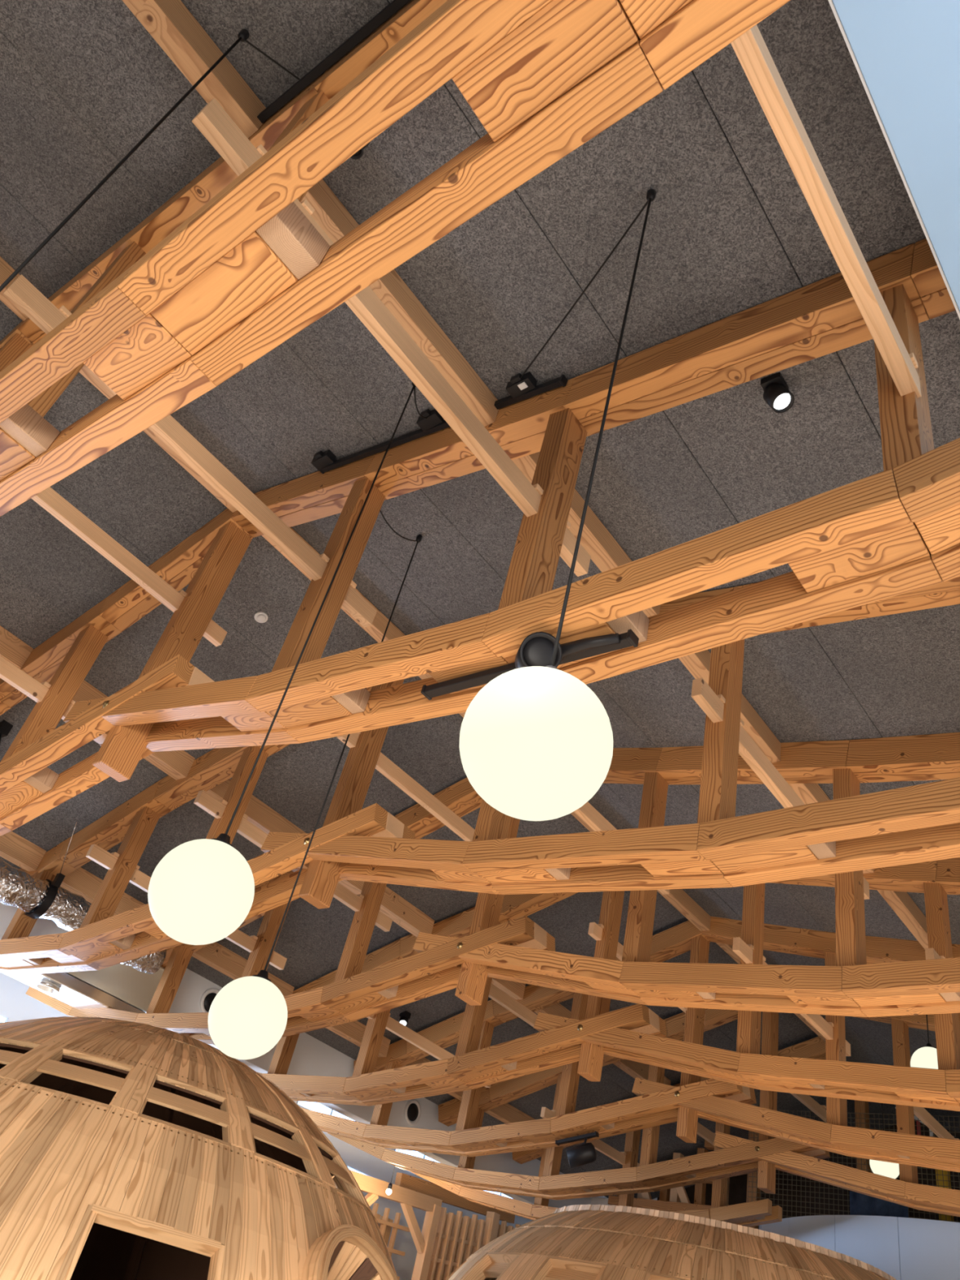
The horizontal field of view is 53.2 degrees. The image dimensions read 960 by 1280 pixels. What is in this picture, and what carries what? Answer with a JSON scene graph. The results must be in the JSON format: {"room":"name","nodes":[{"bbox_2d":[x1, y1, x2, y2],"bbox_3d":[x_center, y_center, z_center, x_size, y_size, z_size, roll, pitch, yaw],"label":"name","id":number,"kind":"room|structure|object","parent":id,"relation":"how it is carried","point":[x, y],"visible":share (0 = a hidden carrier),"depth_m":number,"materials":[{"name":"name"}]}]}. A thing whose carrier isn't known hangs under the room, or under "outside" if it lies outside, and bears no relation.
{"room":"indoor play area","nodes":[
{"label":"indoor play area","id":0,"kind":"room"},
{"bbox_2d":[1,963,164,1013],"bbox_3d":[-4.272,3.685,10.517,0.891,0.601,1.575,-18,-49,35],"label":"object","id":1,"kind":"structure","parent":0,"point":[129,989],"depth_m":10.44,"materials":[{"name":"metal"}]},
{"bbox_2d":[0,902,657,1279],"bbox_3d":[-3.824,7.154,12.456,3.625,5.750,22.500,-18,-49,35],"label":"wall","id":2,"kind":"structure","parent":0,"point":[311,1056],"depth_m":12.94,"materials":[{"name":"white paint"}]},
{"bbox_2d":[0,1016,8,1022],"bbox_3d":[-6.798,4.340,11.933,0.050,0.075,2.100,-18,-49,35],"label":"window","id":3,"kind":"structure","parent":2,"relation":"in","point":[2,1019],"depth_m":12.47,"materials":[{"name":"glass"}]},
{"bbox_2d":[200,987,219,1012],"bbox_3d":[-3.178,4.305,11.384,0.035,0.330,0.330,-18,-49,35],"label":"air vent","id":4,"kind":"object","parent":2,"relation":"in","point":[208,996],"visible":0.5,"depth_m":11.34,"materials":[{"name":"white plastic"}]},
{"bbox_2d":[296,1101,354,1120],"bbox_3d":[-2.585,7.945,16.281,0.250,0.350,1.610,-18,-49,35],"label":"window","id":5,"kind":"structure","parent":2,"relation":"in","point":[314,1106],"depth_m":16.21,"materials":[{"name":"glass"}]},
{"bbox_2d":[347,1166,366,1175],"bbox_3d":[-2.035,9.087,16.313,0.050,0.078,1.050,-18,-49,35],"label":"window","id":6,"kind":"structure","parent":2,"relation":"in","point":[349,1168],"depth_m":16.23,"materials":[{"name":"glass"}]},
{"bbox_2d":[386,1149,399,1195],"bbox_3d":[-1.224,7.773,14.940,0.090,1.560,0.090,-18,-49,35],"label":"pendant","id":7,"kind":"object","parent":2,"relation":"hanging from","point":[388,1191],"visible":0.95,"depth_m":14.49,"materials":[{"name":"white glass"}]},
{"bbox_2d":[386,1182,392,1195],"bbox_3d":[-1.370,8.306,14.512,0.090,0.162,0.090,-18,-49,35],"label":"socket","id":8,"kind":"object","parent":7,"relation":"attached to","point":[388,1191],"depth_m":14.48,"materials":[{"name":"black metal"}]},
{"bbox_2d":[404,1098,421,1125],"bbox_3d":[-0.937,6.605,13.417,0.035,0.330,0.330,-18,-49,35],"label":"air vent","id":9,"kind":"object","parent":2,"relation":"in","point":[412,1111],"visible":1,"depth_m":13.40,"materials":[{"name":"white plastic"}]},
{"bbox_2d":[394,1148,438,1162],"bbox_3d":[-1.105,9.439,17.634,0.250,0.350,1.610,-18,-49,35],"label":"window","id":10,"kind":"structure","parent":2,"relation":"in","point":[415,1153],"depth_m":17.58,"materials":[{"name":"glass"}]},
{"bbox_2d":[484,1190,513,1199],"bbox_3d":[0.323,10.881,18.939,0.250,0.350,1.685,-18,-49,35],"label":"window","id":11,"kind":"structure","parent":2,"relation":"in","point":[495,1193],"depth_m":18.94,"materials":[{"name":"glass"}]},
{"bbox_2d":[0,0,959,1199],"bbox_3d":[1.629,1.772,8.276,12.384,1.654,19.996,-18,-49,35],"label":"ceiling","id":12,"kind":"structure","parent":0,"point":[731,229],"depth_m":5.47,"materials":[{"name":"grey concrete"}]},
{"bbox_2d":[0,720,13,742],"bbox_3d":[-4.304,0.847,8.562,0.130,0.258,0.121,-18,-49,35],"label":"spotlight","id":13,"kind":"object","parent":12,"relation":"attached to","point":[5,726],"visible":1,"depth_m":8.58,"materials":[{"name":"black metal"}]},
{"bbox_2d":[0,256,27,320],"bbox_3d":[-3.611,-2.889,5.407,0.118,0.181,2.621,-18,-49,35],"label":"wooden beam","id":14,"kind":"structure","parent":12,"relation":"attached to","point":[6,270],"depth_m":5.97,"materials":[{"name":"brown wood"}]},
{"bbox_2d":[0,625,33,668],"bbox_3d":[-4.310,-0.299,7.620,0.162,0.211,1.588,-18,-49,35],"label":"wooden beam","id":15,"kind":"structure","parent":12,"relation":"attached to","point":[15,651],"depth_m":7.93,"materials":[{"name":"brown wood"}]},
{"bbox_2d":[0,831,46,871],"bbox_3d":[-4.951,1.789,9.326,0.150,0.217,1.540,-18,-49,35],"label":"beam","id":16,"kind":"structure","parent":12,"relation":"attached to","point":[15,849],"depth_m":9.57,"materials":[{"name":"brown wood"}]},
{"bbox_2d":[60,866,144,915],"bbox_3d":[-3.870,2.824,10.268,0.150,0.217,1.540,-18,-49,35],"label":"beam","id":17,"kind":"structure","parent":12,"relation":"attached to","point":[80,882],"depth_m":9.99,"materials":[{"name":"brown wood"}]},
{"bbox_2d":[47,680,195,780],"bbox_3d":[-3.215,0.752,8.573,0.162,0.211,1.540,-18,-49,35],"label":"wooden beam","id":18,"kind":"structure","parent":12,"relation":"attached to","point":[176,764],"depth_m":8.79,"materials":[{"name":"brown wood"}]},
{"bbox_2d":[0,28,299,292],"bbox_3d":[-1.336,-1.343,3.141,0.377,3.261,0.440,-5,-42,24],"label":"pendant lamp","id":19,"kind":"object","parent":12,"relation":"hanging from","point":[243,34],"visible":0.91,"depth_m":3.42,"materials":[{"name":"black metal"}]},
{"bbox_2d":[79,367,236,512],"bbox_3d":[-2.231,-1.496,6.668,0.118,0.181,1.588,-18,-49,35],"label":"wooden beam","id":20,"kind":"structure","parent":12,"relation":"attached to","point":[82,371],"depth_m":6.73,"materials":[{"name":"brown wood"}]},
{"bbox_2d":[121,0,265,138],"bbox_3d":[-1.795,-3.124,3.679,0.122,0.187,2.621,-18,-49,35],"label":"wooden beam","id":21,"kind":"structure","parent":12,"relation":"attached to","point":[170,23],"depth_m":4.14,"materials":[{"name":"brown wood"}]},
{"bbox_2d":[191,942,294,996],"bbox_3d":[-2.789,3.859,11.209,0.150,0.217,1.540,-18,-49,35],"label":"beam","id":22,"kind":"structure","parent":12,"relation":"attached to","point":[215,955],"depth_m":11.02,"materials":[{"name":"brown wood"}]},
{"bbox_2d":[206,778,306,834],"bbox_3d":[-2.135,1.789,9.512,0.162,0.211,1.540,-18,-49,35],"label":"beam","id":23,"kind":"structure","parent":12,"relation":"attached to","point":[260,815],"depth_m":9.41,"materials":[{"name":"brown wood"}]},
{"bbox_2d":[253,611,267,622],"bbox_3d":[-1.808,-0.185,7.913,0.112,0.063,0.112,-18,-49,35],"label":"smoke detector","id":24,"kind":"object","parent":12,"relation":"attached to","point":[260,616],"visible":1,"depth_m":7.89,"materials":[{"name":"white plastic"}]},
{"bbox_2d":[147,382,426,945],"bbox_3d":[-0.710,-0.208,4.431,0.376,3.345,0.376,29,-40,-17],"label":"pendant lamp","id":25,"kind":"object","parent":12,"relation":"hanging from","point":[201,891],"visible":0.95,"depth_m":3.40,"materials":[{"name":"white glass"}]},
{"bbox_2d":[207,510,422,1059],"bbox_3d":[-0.894,0.521,5.537,0.377,3.549,0.718,-18,-49,35],"label":"pendant lamp","id":26,"kind":"object","parent":12,"relation":"hanging from","point":[247,1017],"visible":0.98,"depth_m":4.54,"materials":[{"name":"white glass"}]},
{"bbox_2d":[262,527,405,642],"bbox_3d":[-1.140,-0.432,7.610,0.118,0.190,1.540,-18,-49,35],"label":"rafter","id":27,"kind":"structure","parent":12,"relation":"attached to","point":[376,630],"depth_m":7.82,"materials":[{"name":"brown wood"}]},
{"bbox_2d":[325,1020,391,1057],"bbox_3d":[-1.708,4.894,12.150,0.150,0.217,1.540,-18,-49,35],"label":"rafter","id":28,"kind":"structure","parent":12,"relation":"attached to","point":[353,1032],"depth_m":12.17,"materials":[{"name":"brown wood"}]},
{"bbox_2d":[337,879,434,937],"bbox_3d":[-1.054,2.826,10.452,0.162,0.211,1.540,-18,-49,35],"label":"rafter","id":29,"kind":"structure","parent":12,"relation":"attached to","point":[402,913],"depth_m":10.53,"materials":[{"name":"brown wood"}]},
{"bbox_2d":[0,0,790,516],"bbox_3d":[-2.874,-1.159,5.307,14.490,2.596,0.446,-18,-49,35],"label":"roof truss","id":30,"kind":"object","parent":12,"relation":"attached to","point":[227,270],"visible":0.96,"depth_m":2.69,"materials":[{"name":"brown wood"}]},
{"bbox_2d":[0,655,75,719],"bbox_3d":[-3.765,-0.081,6.783,0.070,0.148,2.520,-18,-49,35],"label":"wooden beam","id":31,"kind":"structure","parent":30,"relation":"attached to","point":[36,691],"depth_m":7.10,"materials":[{"name":"brown wood"}]},
{"bbox_2d":[31,487,226,646],"bbox_3d":[-2.670,-0.860,6.079,0.070,0.148,2.828,-18,-49,35],"label":"wooden beam","id":32,"kind":"structure","parent":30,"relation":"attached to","point":[48,499],"depth_m":6.30,"materials":[{"name":"brown wood"}]},
{"bbox_2d":[2,274,377,626],"bbox_3d":[-1.393,-0.892,5.084,0.070,0.148,2.520,-18,-49,35],"label":"wooden beam","id":33,"kind":"structure","parent":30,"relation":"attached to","point":[25,296],"depth_m":5.07,"materials":[{"name":"brown wood"}]},
{"bbox_2d":[257,0,410,123],"bbox_3d":[-0.576,-2.426,3.958,1.272,0.244,0.044,-18,-49,35],"label":"track","id":34,"kind":"object","parent":30,"relation":"attached to","point":[395,6],"visible":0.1,"depth_m":3.97,"materials":[{"name":"black metal"}]},
{"bbox_2d":[350,141,370,159],"bbox_3d":[-0.562,-2.199,4.251,0.121,0.176,0.105,-18,-49,35],"label":"spotlight","id":35,"kind":"object","parent":30,"relation":"attached to","point":[359,153],"visible":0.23,"depth_m":4.22,"materials":[{"name":"black metal"}]},
{"bbox_2d":[191,97,591,576],"bbox_3d":[-0.223,-1.127,4.064,0.070,0.148,2.520,-18,-49,35],"label":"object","id":36,"kind":"object","parent":30,"relation":"attached to","point":[212,121],"visible":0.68,"depth_m":4.00,"materials":[{"name":"brown wood"}]},
{"bbox_2d":[730,24,921,397],"bbox_3d":[0.933,-1.541,2.879,0.070,0.148,2.112,-18,-49,35],"label":"wooden beam","id":37,"kind":"structure","parent":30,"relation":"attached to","point":[750,48],"depth_m":2.97,"materials":[{"name":"brown wood"}]},
{"bbox_2d":[300,178,498,426],"bbox_3d":[-0.415,-1.730,4.940,0.122,0.187,1.588,-18,-49,35],"label":"wooden beam","id":38,"kind":"structure","parent":12,"relation":"attached to","point":[331,215],"depth_m":4.95,"materials":[{"name":"brown wood"}]},
{"bbox_2d":[399,1010,410,1026],"bbox_3d":[-0.959,4.801,12.145,0.135,0.217,0.165,23,-39,-10],"label":"spotlight","id":39,"kind":"object","parent":12,"relation":"attached to","point":[405,1015],"visible":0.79,"depth_m":12.12,"materials":[{"name":"black metal"}]},
{"bbox_2d":[402,1057,463,1101],"bbox_3d":[-0.626,5.929,13.091,0.150,0.217,1.540,-18,-49,35],"label":"rafter","id":40,"kind":"structure","parent":12,"relation":"attached to","point":[458,1095],"depth_m":12.98,"materials":[{"name":"brown wood"}]},
{"bbox_2d":[418,673,466,717],"bbox_3d":[-0.064,0.621,8.537,0.118,0.190,1.540,-18,-49,35],"label":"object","id":41,"kind":"structure","parent":12,"relation":"attached to","point":[427,675],"depth_m":8.14,"materials":[{"name":"brown wood"}]},
{"bbox_2d":[0,238,959,835],"bbox_3d":[-1.767,-0.085,6.265,14.490,2.596,0.446,-18,-49,35],"label":"roof truss","id":42,"kind":"object","parent":12,"relation":"attached to","point":[895,531],"visible":0.88,"depth_m":4.43,"materials":[{"name":"brown wood"}]},
{"bbox_2d":[311,371,568,474],"bbox_3d":[-0.334,-1.279,5.686,2.036,0.433,0.137,-18,-49,35],"label":"track","id":43,"kind":"object","parent":42,"relation":"attached to","point":[519,388],"visible":0.94,"depth_m":5.62,"materials":[{"name":"black metal"}]},
{"bbox_2d":[421,629,639,700],"bbox_3d":[0.172,0.113,3.935,1.066,0.072,0.062,-18,-49,35],"label":"track","id":44,"kind":"object","parent":42,"relation":"attached to","point":[628,639],"visible":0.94,"depth_m":4.01,"materials":[{"name":"black metal"}]},
{"bbox_2d":[515,631,620,668],"bbox_3d":[0.303,0.047,3.690,0.464,0.235,0.260,-18,-49,35],"label":"spotlight","id":45,"kind":"object","parent":44,"relation":"attached to","point":[536,649],"visible":0.78,"depth_m":3.66,"materials":[{"name":"black metal"}]},
{"bbox_2d":[760,372,794,413],"bbox_3d":[1.436,-1.180,4.620,0.145,0.165,0.137,-18,-49,35],"label":"spotlight","id":46,"kind":"object","parent":42,"relation":"attached to","point":[776,393],"visible":1,"depth_m":4.60,"materials":[{"name":"black metal"}]},
{"bbox_2d":[0,575,959,975],"bbox_3d":[-0.689,0.961,7.197,14.490,2.596,0.446,-18,-49,35],"label":"roof truss","id":47,"kind":"object","parent":12,"relation":"attached to","point":[919,823],"visible":0.68,"depth_m":5.74,"materials":[{"name":"brown wood"}]},
{"bbox_2d":[0,822,166,974],"bbox_3d":[-4.462,1.966,9.057,0.772,0.806,4.173,-18,-49,35],"label":"flexible duct","id":48,"kind":"object","parent":47,"relation":"hanging from","point":[46,899],"visible":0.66,"depth_m":9.31,"materials":[{"name":"metal"}]},
{"bbox_2d":[193,790,392,931],"bbox_3d":[-1.611,2.031,8.672,0.070,0.148,2.472,-18,-49,35],"label":"beam","id":49,"kind":"structure","parent":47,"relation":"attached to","point":[215,807],"depth_m":8.33,"materials":[{"name":"brown wood"}]},
{"bbox_2d":[337,732,475,841],"bbox_3d":[-0.380,1.388,8.092,0.070,0.148,2.322,-18,-49,35],"label":"wooden beam","id":50,"kind":"structure","parent":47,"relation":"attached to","point":[384,766],"depth_m":7.94,"materials":[{"name":"brown wood"}]},
{"bbox_2d":[691,677,869,899],"bbox_3d":[1.932,0.984,5.953,0.070,0.148,2.472,-18,-49,35],"label":"wooden beam","id":51,"kind":"structure","parent":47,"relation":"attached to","point":[713,704],"depth_m":5.61,"materials":[{"name":"brown wood"}]},
{"bbox_2d":[25,732,959,1044],"bbox_3d":[0.389,2.007,8.129,14.490,2.596,0.446,-18,-49,35],"label":"roof truss","id":52,"kind":"object","parent":12,"relation":"attached to","point":[517,949],"visible":0.57,"depth_m":7.18,"materials":[{"name":"brown wood"}]},
{"bbox_2d":[85,844,287,969],"bbox_3d":[-2.765,2.614,9.291,0.070,0.148,2.472,-18,-49,35],"label":"beam","id":53,"kind":"structure","parent":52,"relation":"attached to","point":[98,855],"depth_m":8.92,"materials":[{"name":"brown wood"}]},
{"bbox_2d":[573,801,669,894],"bbox_3d":[0.761,1.220,6.973,0.070,0.148,2.472,-18,-49,35],"label":"wooden beam","id":54,"kind":"structure","parent":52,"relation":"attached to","point":[587,812],"depth_m":7.01,"materials":[{"name":"brown wood"}]},
{"bbox_2d":[492,977,525,999],"bbox_3d":[0.027,3.863,11.392,0.162,0.211,1.540,-18,-49,35],"label":"rafter","id":55,"kind":"structure","parent":12,"relation":"attached to","point":[515,990],"depth_m":11.61,"materials":[{"name":"brown wood"}]},
{"bbox_2d":[484,1102,535,1124],"bbox_3d":[0.455,6.964,14.032,0.150,0.217,1.540,-18,-49,35],"label":"rafter","id":56,"kind":"structure","parent":12,"relation":"attached to","point":[506,1113],"depth_m":13.90,"materials":[{"name":"brown wood"}]},
{"bbox_2d":[534,1003,571,1017],"bbox_3d":[1.107,4.900,12.331,0.162,0.211,1.540,-18,-49,35],"label":"rafter","id":57,"kind":"structure","parent":12,"relation":"attached to","point":[557,1009],"depth_m":12.11,"materials":[{"name":"brown wood"}]},
{"bbox_2d":[459,189,656,821],"bbox_3d":[0.150,-0.556,3.631,0.376,3.180,1.512,29,-40,-16],"label":"pendant lamp","id":58,"kind":"object","parent":12,"relation":"hanging from","point":[536,742],"visible":1,"depth_m":2.22,"materials":[{"name":"white glass"}]},
{"bbox_2d":[570,811,594,831],"bbox_3d":[1.013,1.674,9.464,0.118,0.190,1.540,-18,-49,35],"label":"rafter","id":59,"kind":"structure","parent":12,"relation":"attached to","point":[573,813],"depth_m":9.46,"materials":[{"name":"brown wood"}]},
{"bbox_2d":[512,451,660,617],"bbox_3d":[0.675,-0.664,5.881,0.122,0.187,1.540,-18,-49,35],"label":"rafter","id":60,"kind":"structure","parent":12,"relation":"attached to","point":[604,550],"depth_m":5.82,"materials":[{"name":"brown wood"}]},
{"bbox_2d":[256,857,959,1111],"bbox_3d":[1.467,3.053,9.062,14.490,2.596,0.446,-18,-49,35],"label":"roof truss","id":61,"kind":"object","parent":12,"relation":"attached to","point":[633,1033],"visible":0.6,"depth_m":8.61,"materials":[{"name":"brown wood"}]},
{"bbox_2d":[366,1013,490,1088],"bbox_3d":[-0.608,4.706,11.155,0.070,0.148,2.472,-18,-49,35],"label":"wooden beam","id":62,"kind":"structure","parent":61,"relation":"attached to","point":[393,1025],"depth_m":11.01,"materials":[{"name":"brown wood"}]},
{"bbox_2d":[488,980,537,1026],"bbox_3d":[0.546,4.123,10.537,0.070,0.148,2.472,-18,-49,35],"label":"wooden beam","id":63,"kind":"structure","parent":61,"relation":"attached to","point":[495,993],"depth_m":10.32,"materials":[{"name":"brown wood"}]},
{"bbox_2d":[587,922,705,1023],"bbox_3d":[1.776,3.480,9.956,0.070,0.148,2.322,-18,-49,35],"label":"wooden beam","id":64,"kind":"structure","parent":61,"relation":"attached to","point":[595,931],"depth_m":9.37,"materials":[{"name":"brown wood"}]},
{"bbox_2d":[924,947,945,959],"bbox_3d":[4.088,3.076,7.817,0.070,0.148,2.472,-18,-49,35],"label":"wooden beam","id":65,"kind":"structure","parent":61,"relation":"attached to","point":[931,953],"depth_m":7.16,"materials":[{"name":"brown wood"}]},
{"bbox_2d":[410,1036,826,1226],"bbox_3d":[1.776,7.134,14.033,6.960,2.596,0.430,-18,-49,35],"label":"roof truss","id":66,"kind":"object","parent":12,"relation":"attached to","point":[759,1212],"visible":0.38,"depth_m":12.98,"materials":[{"name":"brown wood"}]},
{"bbox_2d":[540,1106,639,1166],"bbox_3d":[1.548,6.798,13.020,0.070,0.148,2.472,-18,-49,35],"label":"wooden beam","id":67,"kind":"structure","parent":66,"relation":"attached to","point":[620,1157],"depth_m":13.12,"materials":[{"name":"brown wood"}]},
{"bbox_2d":[301,915,959,1172],"bbox_3d":[2.545,4.099,9.994,14.490,2.596,0.446,-18,-49,35],"label":"roof truss","id":68,"kind":"object","parent":12,"relation":"attached to","point":[656,1104],"visible":0.66,"depth_m":10.12,"materials":[{"name":"brown wood"}]},
{"bbox_2d":[555,1131,599,1145],"bbox_3d":[1.038,5.339,10.274,0.510,0.151,0.062,-18,-49,35],"label":"track","id":69,"kind":"object","parent":68,"relation":"attached to","point":[588,1135],"visible":1,"depth_m":10.26,"materials":[{"name":"black metal"}]},
{"bbox_2d":[565,1137,596,1168],"bbox_3d":[1.070,5.433,10.150,0.334,0.328,0.190,6,-39,12],"label":"spotlight","id":70,"kind":"object","parent":69,"relation":"attached to","point":[584,1153],"visible":1,"depth_m":10.06,"materials":[{"name":"black metal"}]},
{"bbox_2d":[732,937,850,1056],"bbox_3d":[2.918,3.312,8.838,0.070,0.148,2.472,-18,-49,35],"label":"wooden beam","id":71,"kind":"structure","parent":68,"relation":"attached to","point":[744,951],"depth_m":8.95,"materials":[{"name":"brown wood"}]},
{"bbox_2d":[613,1059,671,1084],"bbox_3d":[2.188,5.937,13.271,0.162,0.211,1.540,-18,-49,35],"label":"rafter","id":72,"kind":"structure","parent":12,"relation":"attached to","point":[635,1069],"depth_m":13.13,"materials":[{"name":"brown wood"}]},
{"bbox_2d":[327,1008,959,1217],"bbox_3d":[3.623,5.146,10.926,14.490,2.596,0.446,-18,-49,35],"label":"roof truss","id":73,"kind":"object","parent":12,"relation":"attached to","point":[736,1156],"visible":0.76,"depth_m":11.23,"materials":[{"name":"brown wood"}]},
{"bbox_2d":[697,1122,715,1145],"bbox_3d":[2.702,6.215,12.401,0.070,0.148,2.472,-18,-49,35],"label":"wooden beam","id":74,"kind":"structure","parent":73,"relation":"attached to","point":[702,1131],"depth_m":12.61,"materials":[{"name":"brown wood"}]},
{"bbox_2d":[790,1093,826,1123],"bbox_3d":[3.933,5.572,11.821,0.070,0.148,2.322,-18,-49,35],"label":"wooden beam","id":75,"kind":"structure","parent":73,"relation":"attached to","point":[820,1110],"depth_m":12.01,"materials":[{"name":"brown wood"}]},
{"bbox_2d":[913,1106,959,1140],"bbox_3d":[5.074,5.404,10.702,0.070,0.148,2.472,-18,-49,35],"label":"wooden beam","id":76,"kind":"structure","parent":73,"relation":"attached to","point":[921,1113],"depth_m":10.60,"materials":[{"name":"brown wood"}]},
{"bbox_2d":[608,1139,729,1211],"bbox_3d":[2.961,8.790,15.034,1.900,1.762,0.475,-18,-49,35],"label":"framing","id":77,"kind":"object","parent":12,"relation":"attached to","point":[674,1199],"visible":0.26,"depth_m":14.88,"materials":[{"name":"brown wood"}]},
{"bbox_2d":[657,888,711,931],"bbox_3d":[2.089,2.727,10.390,0.118,0.190,1.540,-18,-49,35],"label":"rafter","id":78,"kind":"structure","parent":12,"relation":"attached to","point":[679,899],"depth_m":10.51,"materials":[{"name":"brown wood"}]},
{"bbox_2d":[715,942,740,964],"bbox_3d":[3.165,3.780,11.317,0.118,0.190,1.540,-18,-49,35],"label":"rafter","id":79,"kind":"structure","parent":12,"relation":"attached to","point":[727,948],"depth_m":11.01,"materials":[{"name":"brown wood"}]},
{"bbox_2d":[678,649,781,763],"bbox_3d":[1.752,0.387,6.809,0.122,0.187,1.540,-18,-49,35],"label":"rafter","id":80,"kind":"structure","parent":12,"relation":"attached to","point":[698,664],"depth_m":6.91,"materials":[{"name":"brown wood"}]},
{"bbox_2d":[794,1013,826,1042],"bbox_3d":[4.242,4.833,12.244,0.118,0.190,1.540,-18,-49,35],"label":"rafter","id":81,"kind":"structure","parent":12,"relation":"attached to","point":[797,1015],"depth_m":12.22,"materials":[{"name":"brown wood"}]},
{"bbox_2d":[788,783,874,873],"bbox_3d":[2.829,1.439,7.736,0.122,0.187,1.540,-18,-49,35],"label":"rafter","id":82,"kind":"structure","parent":12,"relation":"attached to","point":[809,793],"depth_m":7.42,"materials":[{"name":"brown wood"}]},
{"bbox_2d":[849,1191,908,1217],"bbox_3d":[5.106,7.338,12.269,0.850,0.587,0.110,-18,-49,35],"label":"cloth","id":83,"kind":"object","parent":12,"relation":"hanging from","point":[860,1204],"visible":0.23,"depth_m":12.34,"materials":[{"name":"blue fabric"}]},
{"bbox_2d":[869,1102,899,1178],"bbox_3d":[5.414,6.494,12.875,0.377,1.372,0.377,-18,-49,35],"label":"pendant lamp","id":84,"kind":"object","parent":12,"relation":"hanging from","point":[891,1170],"visible":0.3,"depth_m":12.42,"materials":[{"name":"white glass"}]},
{"bbox_2d":[877,889,928,948],"bbox_3d":[3.905,2.491,8.664,0.122,0.187,1.540,-18,-49,35],"label":"rafter","id":85,"kind":"structure","parent":12,"relation":"attached to","point":[900,902],"depth_m":8.52,"materials":[{"name":"brown wood"}]},
{"bbox_2d":[910,1014,937,1069],"bbox_3d":[4.648,4.116,9.940,0.377,0.970,0.377,-18,-49,35],"label":"pendant lamp","id":86,"kind":"object","parent":12,"relation":"hanging from","point":[926,1057],"visible":0.52,"depth_m":9.70,"materials":[{"name":"white glass"}]},
{"bbox_2d":[591,1120,959,1222],"bbox_3d":[7.456,10.231,13.238,18.750,6.750,4.625,-18,-49,35],"label":"wall","id":87,"kind":"structure","parent":0,"point":[738,1184],"depth_m":15.18,"materials":[{"name":"black paint"}]},
{"bbox_2d":[746,1100,959,1229],"bbox_3d":[5.195,7.364,13.114,3.350,2.520,0.462,-18,-49,35],"label":"enclosure","id":88,"kind":"object","parent":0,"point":[862,1115],"visible":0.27,"depth_m":13.30,"materials":[{"name":"black metal"}]},
{"bbox_2d":[895,1106,954,1137],"bbox_3d":[6.320,6.770,12.873,1.391,0.932,0.050,-18,-49,35],"label":"stair railing","id":89,"kind":"object","parent":88,"relation":"attached to","point":[916,1117],"visible":0.12,"depth_m":13.21,"materials":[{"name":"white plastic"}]},
{"bbox_2d":[935,1168,954,1222],"bbox_3d":[6.025,7.559,12.372,0.175,1.662,0.175,-18,-49,35],"label":"post","id":90,"kind":"object","parent":88,"relation":"attached to","point":[944,1216],"visible":0.02,"depth_m":12.63,"materials":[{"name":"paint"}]},
{"bbox_2d":[828,0,959,318],"bbox_3d":[5.361,-1.283,2.486,6.882,0.100,22.500,-18,-49,35],"label":"wall","id":91,"kind":"structure","parent":0,"point":[905,54],"depth_m":3.13,"materials":[{"name":"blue paint"}]},
{"bbox_3d":[1.894,3.422,1.079,40.000,0.100,37.500,-18,-49,35],"label":"floor","id":92,"kind":"structure","parent":0,"visible":0},
{"bbox_2d":[0,1016,398,1279],"bbox_3d":[-3.283,5.148,8.002,6.532,3.578,6.534,-18,-49,35],"label":"dome","id":93,"kind":"object","parent":92,"relation":"on","point":[129,1150],"visible":1,"depth_m":6.75,"materials":[{"name":"brown wood"}]},
{"bbox_2d":[331,1169,520,1279],"bbox_3d":[-1.460,10.810,15.185,0.838,4.512,6.134,-18,-49,35],"label":"lattice","id":94,"kind":"object","parent":92,"relation":"on","point":[446,1241],"visible":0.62,"depth_m":16.04,"materials":[{"name":"brown wood"}]},
{"bbox_2d":[444,1204,896,1279],"bbox_3d":[2.255,7.929,9.418,6.404,3.297,6.392,-18,-49,35],"label":"dome","id":95,"kind":"object","parent":92,"relation":"on","point":[588,1242],"visible":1,"depth_m":8.79,"materials":[{"name":"brown wood"}]},
{"bbox_2d":[758,1214,959,1279],"bbox_3d":[5.492,9.084,10.518,6.420,4.342,1.962,-18,-49,35],"label":"wall","id":96,"kind":"structure","parent":92,"relation":"on","point":[904,1248],"depth_m":11.48,"materials":[{"name":"paint"}]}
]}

